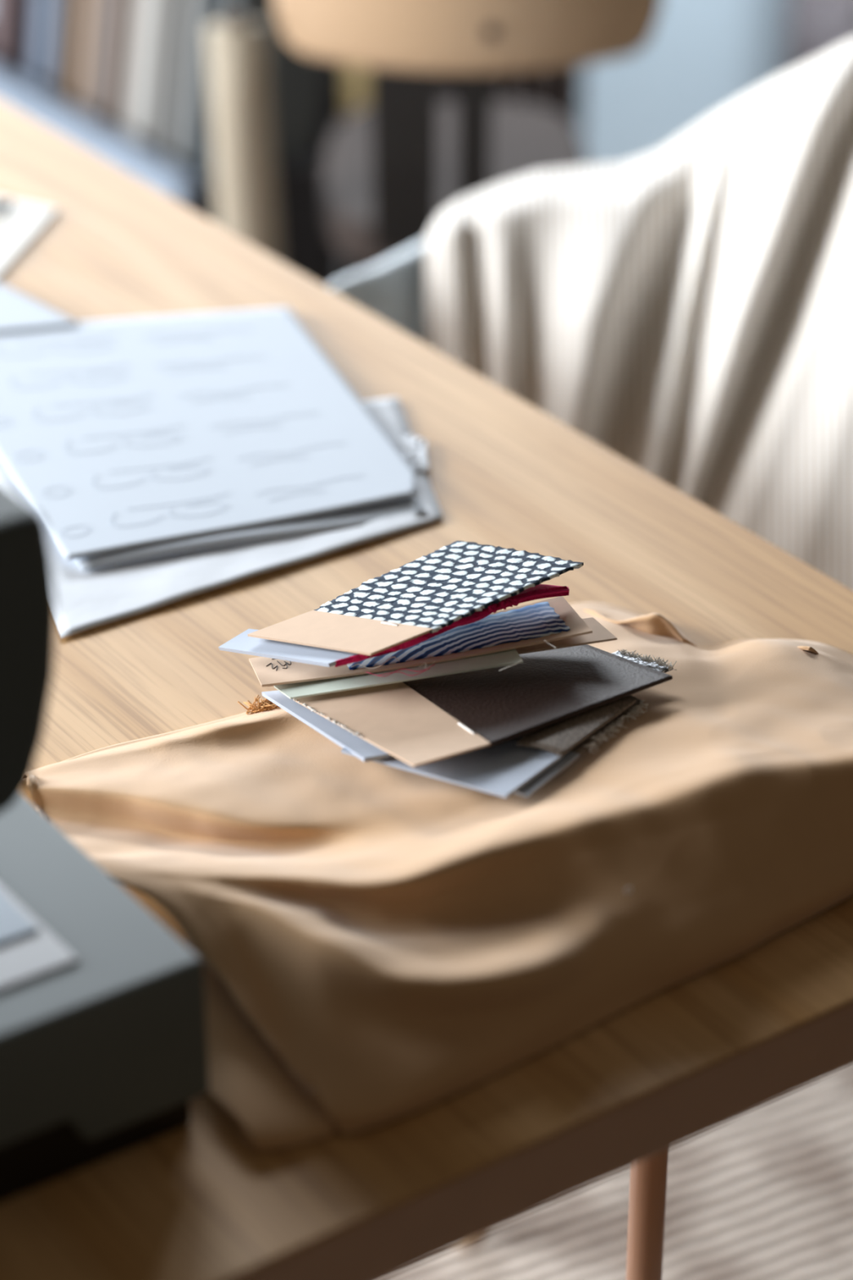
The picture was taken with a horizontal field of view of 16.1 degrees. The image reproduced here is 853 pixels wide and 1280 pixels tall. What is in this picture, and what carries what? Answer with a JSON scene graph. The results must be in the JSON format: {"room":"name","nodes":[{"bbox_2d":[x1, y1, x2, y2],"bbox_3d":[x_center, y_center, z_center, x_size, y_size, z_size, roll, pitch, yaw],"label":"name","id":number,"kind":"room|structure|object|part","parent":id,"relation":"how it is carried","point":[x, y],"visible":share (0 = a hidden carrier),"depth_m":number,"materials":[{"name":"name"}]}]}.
{"room":"design studio","nodes":[
{"label":"design studio","id":0,"kind":"room"},
{"bbox_2d":[582,0,789,164],"bbox_3d":[0.000,-1.755,3.543,6.000,2.600,0.100,0,29,0],"label":"wall","id":1,"kind":"structure","parent":0,"point":[700,56],"depth_m":4.04,"materials":[{"name":"blue paint"}]},
{"bbox_3d":[0.000,0.605,2.022,6.000,0.050,4.950,0,29,0],"label":"floor","id":2,"kind":"structure","parent":0,"visible":0},
{"bbox_2d":[0,54,345,286],"bbox_3d":[-0.381,-0.592,3.695,0.225,0.420,0.689,-19,34,-30],"label":"shelf","id":3,"kind":"object","parent":2,"relation":"on","point":[307,247],"visible":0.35,"depth_m":3.47,"materials":[{"name":"blue"}]},
{"bbox_2d":[0,0,13,57],"bbox_3d":[-0.465,-0.891,3.697,0.134,0.360,0.124,-19,34,-30],"label":"book","id":4,"kind":"object","parent":3,"relation":"on","point":[6,6],"visible":0.02,"depth_m":3.75,"materials":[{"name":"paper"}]},
{"bbox_2d":[10,0,36,69],"bbox_3d":[-0.429,-0.870,3.650,0.134,0.370,0.112,-19,34,-30],"label":"book","id":5,"kind":"object","parent":3,"relation":"on","point":[24,11],"visible":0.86,"depth_m":3.71,"materials":[{"name":"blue paper"}]},
{"bbox_2d":[31,0,64,84],"bbox_3d":[-0.393,-0.841,3.607,0.134,0.360,0.128,-19,34,-30],"label":"book","id":6,"kind":"object","parent":3,"relation":"on","point":[49,13],"visible":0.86,"depth_m":3.65,"materials":[{"name":"blue paper"}]},
{"bbox_2d":[57,0,79,95],"bbox_3d":[-0.360,-0.813,3.567,0.134,0.350,0.112,-19,34,-30],"label":"book","id":7,"kind":"object","parent":3,"relation":"on","point":[71,7],"visible":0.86,"depth_m":3.61,"materials":[{"name":"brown paper"}]},
{"bbox_2d":[72,0,96,104],"bbox_3d":[-0.339,-0.803,3.538,0.134,0.360,0.112,-19,34,-30],"label":"book","id":8,"kind":"object","parent":3,"relation":"on","point":[86,7],"visible":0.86,"depth_m":3.58,"materials":[{"name":"brown paper"}]},
{"bbox_2d":[87,0,124,116],"bbox_3d":[-0.313,-0.781,3.508,0.134,0.350,0.128,-19,34,-30],"label":"book","id":9,"kind":"object","parent":3,"relation":"on","point":[108,15],"visible":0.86,"depth_m":3.54,"materials":[{"name":"grey paper"}]},
{"bbox_2d":[114,0,137,126],"bbox_3d":[-0.283,-0.759,3.470,0.134,0.350,0.106,-19,34,-30],"label":"book","id":10,"kind":"object","parent":3,"relation":"on","point":[130,8],"visible":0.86,"depth_m":3.50,"materials":[{"name":"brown paper"}]},
{"bbox_2d":[125,0,176,142],"bbox_3d":[-0.257,-0.745,3.434,0.134,0.360,0.144,-19,34,-30],"label":"book","id":11,"kind":"object","parent":3,"relation":"on","point":[154,19],"visible":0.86,"depth_m":3.46,"materials":[{"name":"grey paper"}]},
{"bbox_2d":[161,0,184,151],"bbox_3d":[-0.222,-0.716,3.393,0.134,0.350,0.101,-19,34,-30],"label":"book","id":12,"kind":"object","parent":3,"relation":"on","point":[175,54],"visible":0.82,"depth_m":3.41,"materials":[{"name":"grey paper"}]},
{"bbox_2d":[169,0,203,159],"bbox_3d":[-0.208,-0.711,3.373,0.134,0.360,0.112,-19,34,-30],"label":"book","id":13,"kind":"object","parent":3,"relation":"on","point":[193,9],"visible":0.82,"depth_m":3.39,"materials":[{"name":"grey paper"}]},
{"bbox_2d":[185,0,228,170],"bbox_3d":[-0.185,-0.686,3.348,0.134,0.340,0.124,-19,34,-30],"label":"book","id":14,"kind":"object","parent":3,"relation":"on","point":[200,133],"visible":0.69,"depth_m":3.37,"materials":[{"name":"grey paper"}]},
{"bbox_3d":[-0.190,-0.393,3.491,0.185,0.270,0.020,-19,34,-30],"label":"panel","id":15,"kind":"part","parent":3,"relation":"part of","materials":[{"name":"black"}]},
{"bbox_2d":[208,0,328,178],"bbox_3d":[-0.162,-0.670,3.319,0.134,0.340,0.103,-19,34,-30],"label":"storage rack","id":16,"kind":"object","parent":3,"relation":"on","point":[296,79],"visible":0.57,"depth_m":3.38,"materials":[{"name":"black"}]},
{"bbox_3d":[-0.294,-0.621,3.747,0.015,0.420,0.689,-19,34,-30],"label":"panel","id":17,"kind":"part","parent":3,"relation":"part of","materials":[{"name":"black"}]},
{"bbox_2d":[205,8,281,261],"bbox_3d":[-0.169,-0.272,2.900,0.074,0.643,0.160,0,29,0],"label":"roll","id":18,"kind":"object","parent":2,"relation":"on","point":[240,96],"visible":0.35,"depth_m":2.81,"materials":[{"name":"beige paper"}]},
{"bbox_2d":[366,66,371,106],"bbox_3d":[-0.050,-0.604,3.633,0.240,0.500,0.340,0,29,0],"label":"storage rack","id":19,"kind":"object","parent":2,"relation":"on","point":[368,68],"visible":0.02,"depth_m":3.76,"materials":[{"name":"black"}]},
{"bbox_2d":[344,63,366,118],"bbox_3d":[-0.089,-0.577,3.580,0.038,0.422,0.058,0,29,0],"label":"roll","id":20,"kind":"object","parent":19,"relation":"in","point":[355,76],"visible":0.02,"depth_m":3.52,"materials":[{"name":"brown fabric"}]},
{"bbox_2d":[437,72,457,100],"bbox_3d":[0.026,-0.577,3.580,0.028,0.422,0.048,0,29,0],"label":"roll","id":21,"kind":"object","parent":19,"relation":"in","point":[447,82],"visible":0.02,"depth_m":3.52,"materials":[{"name":"grey fabric"}]},
{"bbox_2d":[274,0,662,278],"bbox_3d":[0.036,-0.402,2.919,0.336,0.841,0.485,0,29,0],"label":"wooden chair","id":22,"kind":"object","parent":2,"relation":"on","point":[393,164],"visible":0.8,"depth_m":2.65,"materials":[{"name":"brown wood"}]},
{"bbox_3d":[-0.075,-0.173,2.935,0.034,0.426,0.024,0,29,0],"label":"leg","id":23,"kind":"part","parent":22,"relation":"part of","materials":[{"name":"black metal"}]},
{"bbox_3d":[-0.019,-0.495,2.664,0.058,0.350,0.082,0,29,0],"label":"post","id":24,"kind":"part","parent":22,"relation":"part of","materials":[{"name":"black wood"}]},
{"bbox_3d":[0.030,-0.447,2.954,0.260,0.045,0.380,0,29,0],"label":"seat","id":25,"kind":"part","parent":22,"relation":"part of","materials":[{"name":"grey fabric"}]},
{"bbox_3d":[0.036,-0.587,2.583,0.336,0.190,0.077,0,29,0],"label":"backrest","id":26,"kind":"part","parent":22,"relation":"part of","materials":[{"name":"brown wood"}]},
{"bbox_3d":[0.042,-0.495,2.664,0.030,0.350,0.082,0,29,0],"label":"post","id":27,"kind":"part","parent":22,"relation":"part of","materials":[{"name":"black wood"}]},
{"bbox_2d":[491,64,584,137],"bbox_3d":[0.138,-1.508,3.397,0.125,2.290,0.052,0,29,0],"label":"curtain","id":28,"kind":"object","parent":2,"relation":"on","point":[560,90],"visible":0.02,"depth_m":3.84,"materials":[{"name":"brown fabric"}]},
{"bbox_2d":[384,1063,852,1279],"bbox_3d":[0.000,0.638,1.898,2.400,0.012,2.100,0,29,0],"label":"rug","id":29,"kind":"object","parent":2,"relation":"on","point":[764,1193],"visible":0.02,"depth_m":2.26,"materials":[{"name":"carpet"}]},
{"bbox_2d":[326,239,481,1245],"bbox_3d":[0.159,-0.016,2.263,0.521,0.781,0.512,0,29,0],"label":"armchair","id":30,"kind":"object","parent":29,"relation":"on","point":[393,289],"visible":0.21,"depth_m":2.13,"materials":[{"name":"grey fabric"}]},
{"bbox_3d":[0.075,0.235,2.172,0.020,0.431,0.146,26,38,38],"label":"leg","id":31,"kind":"part","parent":30,"relation":"part of","materials":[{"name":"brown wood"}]},
{"bbox_2d":[425,38,852,590],"bbox_3d":[0.184,-0.189,2.008,0.369,0.333,0.574,0,29,0],"label":"throw","id":32,"kind":"object","parent":30,"relation":"on","point":[684,307],"visible":0.82,"depth_m":2.05,"materials":[{"name":"white fabric"}]},
{"bbox_2d":[0,98,852,1279],"bbox_3d":[-0.468,0.170,1.979,0.850,0.728,1.750,-19,34,-30],"label":"table","id":33,"kind":"object","parent":29,"relation":"on","point":[195,1200],"visible":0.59,"depth_m":1.48,"materials":[{"name":"brown wood"}]},
{"bbox_2d":[0,196,57,275],"bbox_3d":[-0.278,-0.262,2.002,0.053,0.002,0.188,0,29,0],"label":"paper sheet","id":34,"kind":"object","parent":33,"relation":"on","point":[19,225],"visible":0.98,"depth_m":2.03,"materials":[{"name":"white paper"}]},
{"bbox_2d":[0,200,13,211],"bbox_3d":[-0.299,-0.296,2.049,0.038,0.006,0.007,6,30,11],"label":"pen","id":35,"kind":"object","parent":34,"relation":"on","point":[5,205],"visible":1,"depth_m":2.04,"materials":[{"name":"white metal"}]},
{"bbox_2d":[0,283,79,331],"bbox_3d":[-0.295,-0.208,1.895,0.139,0.001,0.096,-8,30,-14],"label":"paper sheet","id":36,"kind":"object","parent":33,"relation":"on","point":[18,311],"visible":1,"depth_m":1.88,"materials":[{"name":"white paper"}]},
{"bbox_2d":[0,483,208,1202],"bbox_3d":[-0.302,0.098,1.096,0.400,0.255,0.190,-19,34,-30],"label":"sewing machine","id":37,"kind":"object","parent":33,"relation":"on","point":[104,1045],"visible":1,"depth_m":1.15,"materials":[{"name":"grey plastic"}]},
{"bbox_3d":[-0.228,0.124,1.147,0.160,0.003,0.105,-19,34,-30],"label":"needle plate","id":38,"kind":"part","parent":37,"relation":"part of","materials":[{"name":"grey metal"}]},
{"bbox_2d":[0,396,443,638],"bbox_3d":[-0.101,-0.073,1.661,0.251,0.002,0.225,-9,30,-16],"label":"tissue paper","id":39,"kind":"object","parent":33,"relation":"on","point":[86,599],"visible":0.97,"depth_m":1.60,"materials":[{"name":"white paper"}]},
{"bbox_2d":[390,431,429,473],"bbox_3d":[-0.010,-0.106,1.720,0.024,0.004,0.060,0,29,0],"label":"scrap","id":40,"kind":"object","parent":39,"relation":"on","point":[415,450],"visible":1,"depth_m":1.72,"materials":[{"name":"white paper"}]},
{"bbox_2d":[75,308,429,570],"bbox_3d":[-0.147,-0.130,1.762,0.227,0.005,0.340,-10,31,-18],"label":"paper sheet","id":41,"kind":"object","parent":33,"relation":"on","point":[359,516],"visible":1,"depth_m":1.63,"materials":[{"name":"white paper"}]},
{"bbox_2d":[0,306,414,559],"bbox_3d":[-0.148,-0.136,1.767,0.225,0.003,0.329,-11,31,-19],"label":"page","id":42,"kind":"object","parent":41,"relation":"on","point":[122,433],"visible":1,"depth_m":1.74,"materials":[{"name":"white paper"}]},
{"bbox_2d":[27,602,852,1150],"bbox_3d":[0.047,0.056,1.375,0.457,0.057,0.316,-17,33,-28],"label":"fabric","id":43,"kind":"object","parent":33,"relation":"on","point":[376,944],"visible":0.94,"depth_m":1.29,"materials":[{"name":"fabric"}]},
{"bbox_2d":[268,617,617,686],"bbox_3d":[0.007,0.003,1.438,0.165,0.033,0.037,1,29,1],"label":"card","id":44,"kind":"object","parent":43,"relation":"on","point":[600,633],"visible":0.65,"depth_m":1.42,"materials":[{"name":"beige paper"}]},
{"bbox_2d":[248,595,592,686],"bbox_3d":[-0.004,0.005,1.424,0.163,0.037,0.070,0,29,0],"label":"card","id":45,"kind":"object","parent":44,"relation":"on","point":[554,619],"visible":0.7,"depth_m":1.42,"materials":[{"name":"beige"}]},
{"bbox_2d":[218,584,569,666],"bbox_3d":[-0.016,-0.002,1.419,0.167,0.039,0.059,0,29,0],"label":"card","id":46,"kind":"object","parent":45,"relation":"on","point":[242,643],"visible":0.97,"depth_m":1.41,"materials":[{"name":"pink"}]},
{"bbox_2d":[247,540,583,655],"bbox_3d":[-0.004,-0.018,1.432,0.140,0.034,0.084,-18,34,-29],"label":"card","id":47,"kind":"object","parent":46,"relation":"on","point":[429,593],"visible":1,"depth_m":1.43,"materials":[{"name":"multicoloured paper"}]},
{"bbox_2d":[262,648,676,762],"bbox_3d":[0.021,0.019,1.430,0.167,0.028,0.110,-14,32,-24],"label":"card","id":48,"kind":"object","parent":43,"relation":"on","point":[362,749],"visible":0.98,"depth_m":1.40,"materials":[{"name":"cardboard"},{"name":"fabric"}]},
{"bbox_2d":[293,644,672,767],"bbox_3d":[0.026,0.023,1.407,0.145,0.024,0.116,-17,33,-28],"label":"card","id":49,"kind":"object","parent":48,"relation":"on","point":[418,722],"visible":0.95,"depth_m":1.39,"materials":[{"name":"brown paper"}]},
{"bbox_2d":[273,648,523,698],"bbox_3d":[-0.014,0.016,1.414,0.118,0.025,0.016,1,29,2],"label":"card","id":50,"kind":"object","parent":49,"relation":"on","point":[508,657],"visible":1,"depth_m":1.41,"materials":[{"name":"white paper"}]},
{"bbox_2d":[341,696,635,798],"bbox_3d":[0.027,0.040,1.381,0.098,0.018,0.102,19,34,30],"label":"card","id":51,"kind":"object","parent":43,"relation":"on","point":[500,770],"visible":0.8,"depth_m":1.35,"materials":[{"name":"grey paper"}]},
{"bbox_2d":[510,694,648,797],"bbox_3d":[0.061,0.043,1.370,0.043,0.008,0.108,22,36,34],"label":"card","id":52,"kind":"object","parent":43,"relation":"on","point":[546,775],"visible":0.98,"depth_m":1.36,"materials":[{"name":"grey paper"}]},
{"bbox_3d":[0.111,0.408,1.585,0.019,0.692,0.019,-19,34,-30],"label":"leg","id":53,"kind":"part","parent":33,"relation":"part of","materials":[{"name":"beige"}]},
{"bbox_2d":[785,0,852,71],"bbox_3d":[0.704,-1.517,3.414,0.492,2.290,0.043,0,29,0],"label":"curtain","id":54,"kind":"object","parent":2,"relation":"on","point":[815,27],"visible":0.22,"depth_m":3.83,"materials":[{"name":"grey fabric"}]}
]}

